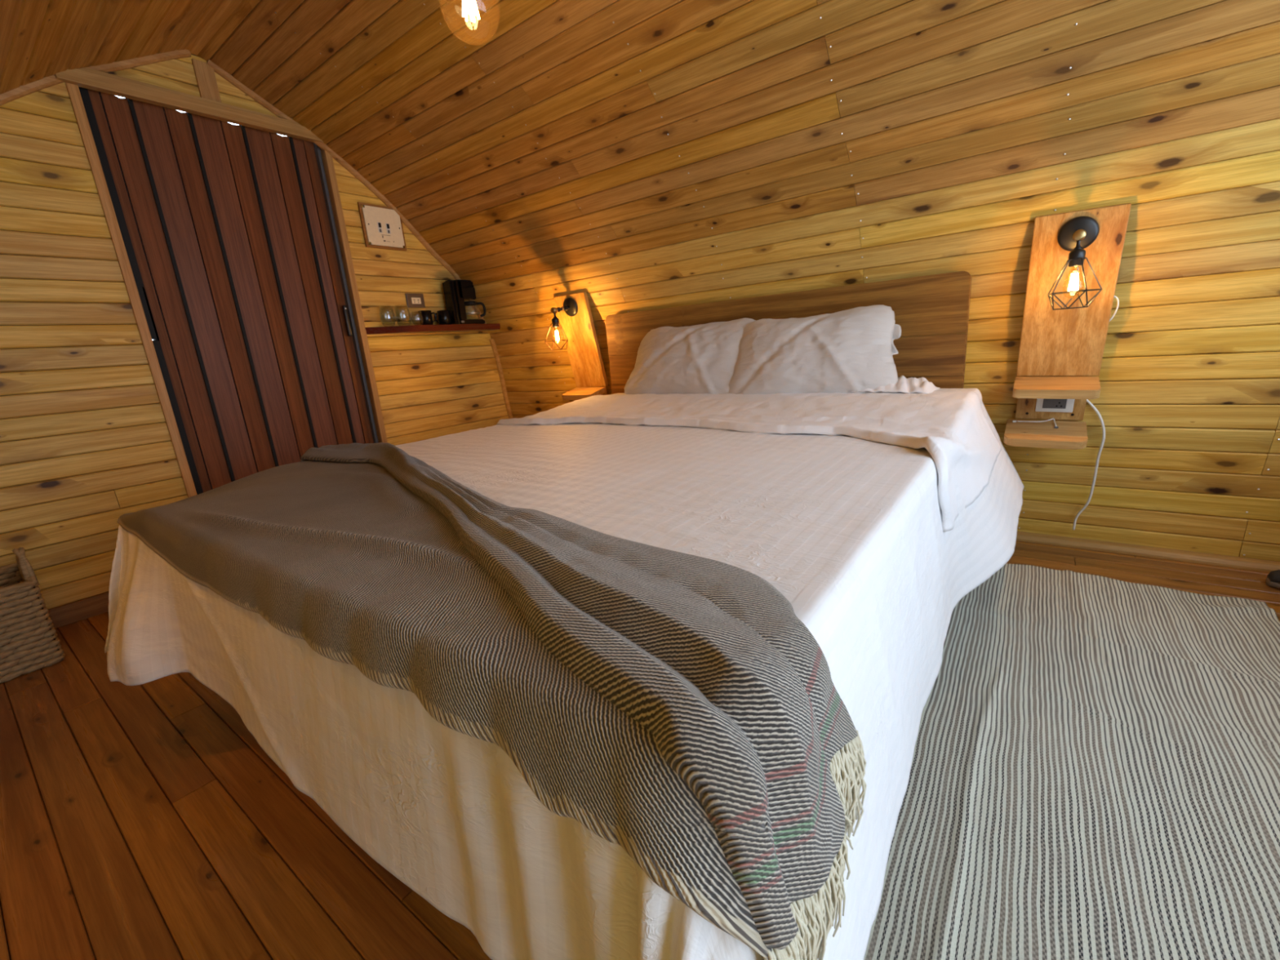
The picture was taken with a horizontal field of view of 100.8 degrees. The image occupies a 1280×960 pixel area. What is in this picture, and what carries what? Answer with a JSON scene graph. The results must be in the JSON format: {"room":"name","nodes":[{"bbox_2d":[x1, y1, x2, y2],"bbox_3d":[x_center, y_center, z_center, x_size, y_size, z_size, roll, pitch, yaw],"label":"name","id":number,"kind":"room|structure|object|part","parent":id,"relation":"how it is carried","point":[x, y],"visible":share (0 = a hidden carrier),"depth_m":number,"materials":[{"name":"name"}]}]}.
{"room":"cabin bedroom","nodes":[
{"label":"cabin bedroom","id":0,"kind":"room"},
{"bbox_2d":[0,53,509,629],"bbox_3d":[-2.062,-0.819,2.835,0.065,2.543,3.460,6,18,36],"label":"wall","id":1,"kind":"structure","parent":0,"point":[86,443],"depth_m":2.33,"materials":[{"name":"brown wood"}]},
{"bbox_2d":[48,591,108,628],"bbox_3d":[-2.578,0.612,2.276,0.022,0.088,1.199,6,18,36],"label":"baseboard","id":2,"kind":"structure","parent":1,"relation":"attached to","point":[82,609],"depth_m":2.36,"materials":[{"name":"brown wood"}]},
{"bbox_2d":[0,49,191,106],"bbox_3d":[-2.531,-0.634,2.143,0.025,2.461,1.701,6,18,36],"label":"trim","id":3,"kind":"structure","parent":1,"relation":"attached to","point":[23,91],"depth_m":2.28,"materials":[{"name":"brown wood"}]},
{"bbox_2d":[65,82,196,497],"bbox_3d":[-2.317,-0.577,2.505,0.070,2.236,0.036,6,18,36],"label":"trim","id":4,"kind":"structure","parent":1,"relation":"attached to","point":[75,97],"depth_m":2.40,"materials":[{"name":"brown wood"}]},
{"bbox_2d":[54,67,323,142],"bbox_3d":[-2.074,-1.813,2.594,0.044,0.071,1.113,6,18,36],"label":"trim","id":5,"kind":"structure","parent":1,"relation":"attached to","point":[84,77],"depth_m":2.47,"materials":[{"name":"brown wood"}]},
{"bbox_2d":[191,58,221,102],"bbox_3d":[-2.098,-1.927,2.562,0.023,0.165,0.080,6,18,36],"label":"trim","id":6,"kind":"structure","parent":1,"relation":"attached to","point":[205,75],"depth_m":2.55,"materials":[{"name":"brown wood"}]},
{"bbox_2d":[78,86,378,494],"bbox_3d":[-2.047,-0.735,2.917,0.085,2.294,0.992,6,18,36],"label":"door","id":7,"kind":"structure","parent":1,"relation":"in","point":[228,230],"depth_m":2.78,"materials":[{"name":"brown wood"}]},
{"bbox_3d":[-2.324,-0.623,2.545,0.035,2.283,0.037,6,18,36],"label":"post","id":8,"kind":"part","parent":7,"relation":"part of","materials":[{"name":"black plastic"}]},
{"bbox_3d":[-1.761,-0.854,3.279,0.035,2.284,0.017,6,18,36],"label":"post","id":9,"kind":"part","parent":7,"relation":"part of","materials":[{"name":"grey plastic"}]},
{"bbox_3d":[-1.775,-0.965,3.209,0.022,0.180,0.022,6,18,36],"label":"handle","id":10,"kind":"part","parent":7,"relation":"part of","materials":[{"name":"black paint"}]},
{"bbox_2d":[206,59,486,324],"bbox_3d":[-1.621,-1.588,3.256,0.025,1.259,1.441,6,18,36],"label":"trim","id":11,"kind":"structure","parent":1,"relation":"attached to","point":[217,69],"depth_m":3.09,"materials":[{"name":"brown wood"}]},
{"bbox_2d":[320,148,387,443],"bbox_3d":[-1.720,-0.823,3.293,0.070,2.236,0.036,6,18,36],"label":"trim","id":12,"kind":"structure","parent":1,"relation":"attached to","point":[343,239],"depth_m":3.19,"materials":[{"name":"brown wood"}]},
{"bbox_2d":[357,201,406,250],"bbox_3d":[-1.601,-1.565,3.283,0.028,0.251,0.270,6,18,36],"label":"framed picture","id":13,"kind":"object","parent":1,"relation":"attached to","point":[382,227],"visible":1,"depth_m":3.27,"materials":[{"name":"beige plastic"}]},
{"bbox_2d":[377,222,382,233],"bbox_3d":[-1.606,-1.558,3.268,0.003,0.060,0.024,6,18,36],"label":"switch","id":14,"kind":"object","parent":13,"relation":"attached to","point":[380,224],"depth_m":3.26,"materials":[{"name":"black plastic"}]},
{"bbox_2d":[385,223,391,234],"bbox_3d":[-1.574,-1.571,3.309,0.003,0.060,0.024,6,18,36],"label":"switch","id":15,"kind":"object","parent":13,"relation":"attached to","point":[388,226],"depth_m":3.30,"materials":[{"name":"black plastic"}]},
{"bbox_2d":[404,293,425,307],"bbox_3d":[-1.487,-1.189,3.506,0.015,0.090,0.127,6,18,36],"label":"wall outlet","id":16,"kind":"object","parent":1,"relation":"attached to","point":[413,300],"visible":0.93,"depth_m":3.50,"materials":[{"name":"brown plastic"}]},
{"bbox_2d":[364,323,500,334],"bbox_3d":[-1.356,-1.025,3.580,0.167,0.040,0.940,6,18,36],"label":"shelf","id":17,"kind":"object","parent":1,"relation":"attached to","point":[490,326],"visible":1,"depth_m":3.49,"materials":[{"name":"red wood"}]},
{"bbox_2d":[417,310,436,324],"bbox_3d":[-1.414,-1.073,3.514,0.081,0.094,0.106,0,15,16],"label":"mug","id":18,"kind":"object","parent":17,"relation":"on","point":[427,314],"visible":0.96,"depth_m":3.47,"materials":[{"name":"black ceramic"}]},
{"bbox_3d":[-1.377,-1.087,3.539,0.038,0.068,0.010,-17,19,-41],"label":"handle","id":19,"kind":"part","parent":18,"relation":"part of","materials":[{"name":"black ceramic"}]},
{"bbox_2d":[434,310,451,324],"bbox_3d":[-1.341,-1.102,3.603,0.112,0.094,0.081,6,18,36],"label":"mug","id":20,"kind":"object","parent":17,"relation":"on","point":[443,316],"visible":0.79,"depth_m":3.56,"materials":[{"name":"black ceramic"}]},
{"bbox_2d":[442,279,485,324],"bbox_3d":[-1.230,-1.243,3.721,0.143,0.292,0.260,6,18,36],"label":"coffee maker","id":21,"kind":"object","parent":17,"relation":"on","point":[455,291],"visible":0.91,"depth_m":3.63,"materials":[{"name":"black plastic"}]},
{"bbox_3d":[-1.279,-1.235,3.657,0.136,0.254,0.100,6,18,36],"label":"tank","id":22,"kind":"part","parent":21,"relation":"part of","materials":[{"name":"black plastic"}]},
{"bbox_3d":[-1.255,-1.375,3.669,0.124,0.008,0.195,6,18,36],"label":"lid","id":23,"kind":"part","parent":21,"relation":"part of","materials":[{"name":"black plastic"}]},
{"bbox_3d":[-1.206,-1.254,3.755,0.086,0.027,0.086,6,18,36],"label":"carafe lid","id":24,"kind":"part","parent":21,"relation":"part of","materials":[{"name":"black plastic"}]},
{"bbox_3d":[-1.133,-1.218,3.788,0.059,0.104,0.019,-11,16,-24],"label":"carafe handle","id":25,"kind":"part","parent":21,"relation":"part of","materials":[{"name":"black plastic"}]},
{"bbox_2d":[488,338,513,418],"bbox_3d":[-1.036,-0.566,4.213,0.025,1.093,0.200,6,18,36],"label":"trim","id":26,"kind":"structure","parent":1,"relation":"attached to","point":[491,340],"depth_m":4.12,"materials":[{"name":"brown wood"}]},
{"bbox_2d":[0,0,1279,285],"bbox_3d":[-0.292,-1.380,1.317,4.549,1.065,2.802,6,18,36],"label":"ceiling","id":27,"kind":"structure","parent":0,"point":[527,136],"depth_m":2.07,"materials":[{"name":"brown wood"}]},
{"bbox_2d":[462,0,479,22],"bbox_3d":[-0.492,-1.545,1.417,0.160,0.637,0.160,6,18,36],"label":"bulb","id":28,"kind":"object","parent":27,"relation":"hanging from","point":[464,2],"visible":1,"depth_m":1.48,"materials":[{"name":"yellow glass"}]},
{"bbox_2d":[0,540,1279,959],"bbox_3d":[-0.198,0.608,1.866,4.739,0.060,3.540,6,18,36],"label":"floor","id":29,"kind":"structure","parent":0,"point":[145,821],"depth_m":1.21,"materials":[{"name":"brown wood"}]},
{"bbox_2d":[0,546,65,683],"bbox_3d":[-2.505,0.518,1.913,0.404,0.440,0.471,6,18,36],"label":"wicker basket","id":30,"kind":"object","parent":29,"relation":"on","point":[29,642],"visible":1,"depth_m":1.94,"materials":[{"name":"wicker"}]},
{"bbox_3d":[-2.347,0.327,2.018,0.167,0.145,0.031,6,18,36],"label":"handle","id":31,"kind":"part","parent":30,"relation":"part of","materials":[{"name":"wicker"}]},
{"bbox_2d":[863,563,1279,959],"bbox_3d":[0.986,0.658,1.136,1.080,0.018,2.503,6,18,36],"label":"rug","id":32,"kind":"object","parent":29,"relation":"on","point":[1095,775],"visible":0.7,"depth_m":1.15,"materials":[{"name":"grey fabric"}]},
{"bbox_2d":[1265,569,1279,588],"bbox_3d":[2.363,0.343,1.813,0.276,0.095,0.100,6,18,36],"label":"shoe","id":33,"kind":"object","parent":29,"relation":"on","point":[1273,580],"visible":1,"depth_m":1.88,"materials":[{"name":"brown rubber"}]},
{"bbox_3d":[-0.012,0.207,1.960,1.853,0.642,2.282,6,18,36],"label":"bed","id":34,"kind":"object","parent":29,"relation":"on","visible":0},
{"bbox_2d":[104,388,1024,959],"bbox_3d":[-0.018,0.097,1.809,2.136,0.550,2.469,6,18,36],"label":"coverlet","id":35,"kind":"object","parent":34,"relation":"on","point":[848,530],"visible":0.52,"depth_m":0.87,"materials":[{"name":"white fabric"}]},
{"bbox_2d":[117,442,866,959],"bbox_3d":[-0.526,0.176,1.234,2.046,0.381,0.730,6,18,36],"label":"throw blanket","id":36,"kind":"object","parent":35,"relation":"on","point":[678,708],"visible":1,"depth_m":0.56,"materials":[{"name":"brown fabric"}]},
{"bbox_2d":[624,317,755,394],"bbox_3d":[0.259,-0.620,2.798,0.808,0.404,0.266,8,19,40],"label":"pillow","id":37,"kind":"object","parent":35,"relation":"on","point":[701,358],"visible":0.76,"depth_m":2.71,"materials":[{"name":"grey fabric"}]},
{"bbox_2d":[497,390,1001,532],"bbox_3d":[0.260,-0.185,2.216,2.049,0.269,1.028,6,18,36],"label":"sheet","id":38,"kind":"object","parent":35,"relation":"on","point":[953,427],"visible":0.91,"depth_m":1.90,"materials":[{"name":"white fabric"}]},
{"bbox_2d":[728,304,901,394],"bbox_3d":[0.761,-0.551,2.385,0.752,0.406,0.244,5,17,32],"label":"pillow","id":39,"kind":"object","parent":35,"relation":"on","point":[852,349],"visible":0.88,"depth_m":2.29,"materials":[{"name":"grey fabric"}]},
{"bbox_2d":[850,375,939,393],"bbox_3d":[1.075,-0.407,2.226,0.302,0.074,0.242,6,18,36],"label":"sheet","id":40,"kind":"object","parent":35,"relation":"on","point":[907,385],"visible":0.56,"depth_m":2.14,"materials":[{"name":"white fabric"}]},
{"bbox_2d":[473,118,1279,561],"bbox_3d":[0.718,-0.527,2.834,4.549,1.523,0.412,6,18,36],"label":"wall","id":41,"kind":"structure","parent":0,"point":[1188,404],"depth_m":2.06,"materials":[{"name":"brown wood"}]},
{"bbox_2d":[553,291,608,399],"bbox_3d":[-0.378,-0.778,3.499,0.277,0.855,0.242,6,18,36],"label":"board","id":42,"kind":"object","parent":41,"relation":"attached to","point":[583,348],"visible":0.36,"depth_m":3.45,"materials":[{"name":"brown wood"}]},
{"bbox_2d":[544,297,577,350],"bbox_3d":[-0.489,-0.974,3.299,0.147,0.314,0.236,6,18,36],"label":"wall lamp","id":43,"kind":"object","parent":42,"relation":"attached to","point":[570,307],"visible":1,"depth_m":3.29,"materials":[{"name":"black metal"}]},
{"bbox_2d":[551,317,559,327],"bbox_3d":[-0.520,-0.972,3.263,0.045,0.055,0.045,6,18,36],"label":"socket","id":44,"kind":"object","parent":43,"relation":"attached to","point":[555,321],"depth_m":3.25,"materials":[{"name":"black paint"}]},
{"bbox_3d":[-0.486,-1.066,3.297,0.019,0.037,0.141,6,18,36],"label":"arm","id":45,"kind":"part","parent":43,"relation":"part of","materials":[{"name":"black paint"}]},
{"bbox_3d":[-0.442,-1.095,3.353,0.116,0.114,0.038,6,18,36],"label":"plate","id":46,"kind":"part","parent":43,"relation":"part of","materials":[{"name":"black paint"}]},
{"bbox_2d":[561,386,606,399],"bbox_3d":[-0.376,-0.575,3.523,0.265,0.070,0.167,6,18,36],"label":"shelf","id":47,"kind":"object","parent":42,"relation":"attached to","point":[576,393],"depth_m":3.49,"materials":[{"name":"brown wood"}]},
{"bbox_2d":[604,271,971,394],"bbox_3d":[0.599,-0.547,2.803,1.922,0.796,0.036,6,18,36],"label":"headboard","id":48,"kind":"object","parent":41,"relation":"attached to","point":[938,305],"visible":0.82,"depth_m":2.35,"materials":[{"name":"brown wood"}]},
{"bbox_2d":[1003,203,1131,449],"bbox_3d":[1.626,-0.565,2.046,0.296,0.859,0.243,6,18,36],"label":"board","id":49,"kind":"object","parent":41,"relation":"attached to","point":[1057,346],"visible":0.97,"depth_m":2.03,"materials":[{"name":"brown wood"}]},
{"bbox_2d":[1012,417,1058,428],"bbox_3d":[1.636,-0.237,2.192,0.154,0.030,0.078,6,18,36],"label":"charging cable","id":50,"kind":"object","parent":49,"relation":"on","point":[1053,419],"visible":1,"depth_m":2.19,"materials":[{"name":"white plastic"}]},
{"bbox_2d":[1003,419,1088,449],"bbox_3d":[1.634,-0.188,2.139,0.264,0.082,0.216,6,18,36],"label":"shelf","id":51,"kind":"object","parent":49,"relation":"attached to","point":[1071,435],"depth_m":2.11,"materials":[{"name":"brown wood"}]},
{"bbox_3d":[1.695,-0.325,2.185,0.229,0.158,0.062,6,18,36],"label":"panel","id":52,"kind":"part","parent":49,"relation":"part of","materials":[{"name":"brown wood"}]},
{"bbox_2d":[1035,398,1074,412],"bbox_3d":[1.695,-0.318,2.161,0.124,0.085,0.027,6,18,36],"label":"outlet plate","id":53,"kind":"object","parent":49,"relation":"attached to","point":[1042,405],"depth_m":2.16,"materials":[{"name":"white plastic"}]},
{"bbox_2d":[1012,376,1101,399],"bbox_3d":[1.624,-0.363,2.072,0.266,0.076,0.168,6,18,36],"label":"shelf","id":54,"kind":"object","parent":49,"relation":"attached to","point":[1035,387],"depth_m":2.04,"materials":[{"name":"brown wood"}]},
{"bbox_2d":[1047,216,1102,310],"bbox_3d":[1.521,-0.760,1.841,0.147,0.314,0.236,6,18,36],"label":"wall lamp","id":55,"kind":"object","parent":49,"relation":"attached to","point":[1079,233],"visible":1,"depth_m":1.86,"materials":[{"name":"black metal"}]},
{"bbox_2d":[1067,248,1085,266],"bbox_3d":[1.490,-0.758,1.805,0.045,0.055,0.045,6,18,36],"label":"socket","id":56,"kind":"object","parent":55,"relation":"attached to","point":[1077,257],"depth_m":1.79,"materials":[{"name":"black paint"}]},
{"bbox_3d":[1.568,-0.881,1.895,0.116,0.114,0.038,6,18,36],"label":"plate","id":57,"kind":"part","parent":55,"relation":"part of","materials":[{"name":"black paint"}]},
{"bbox_2d":[1071,399,1105,529],"bbox_3d":[1.841,-0.075,2.209,0.124,0.620,0.082,6,18,36],"label":"power cord","id":58,"kind":"object","parent":49,"relation":"hanging from","point":[1088,402],"visible":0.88,"depth_m":2.17,"materials":[{"name":"white plastic"}]},
{"bbox_2d":[1109,295,1119,321],"bbox_3d":[1.740,-0.628,1.952,0.033,0.112,0.032,2,16,25],"label":"wire","id":59,"kind":"object","parent":49,"relation":"attached to","point":[1116,297],"visible":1,"depth_m":1.94,"materials":[{"name":"white rubber"}]},
{"bbox_2d":[1016,531,1279,572],"bbox_3d":[0.847,0.163,3.113,4.449,0.034,0.036,6,18,36],"label":"baseboard","id":60,"kind":"structure","parent":41,"relation":"attached to","point":[1268,566],"depth_m":2.18,"materials":[{"name":"brown wood"}]}
]}

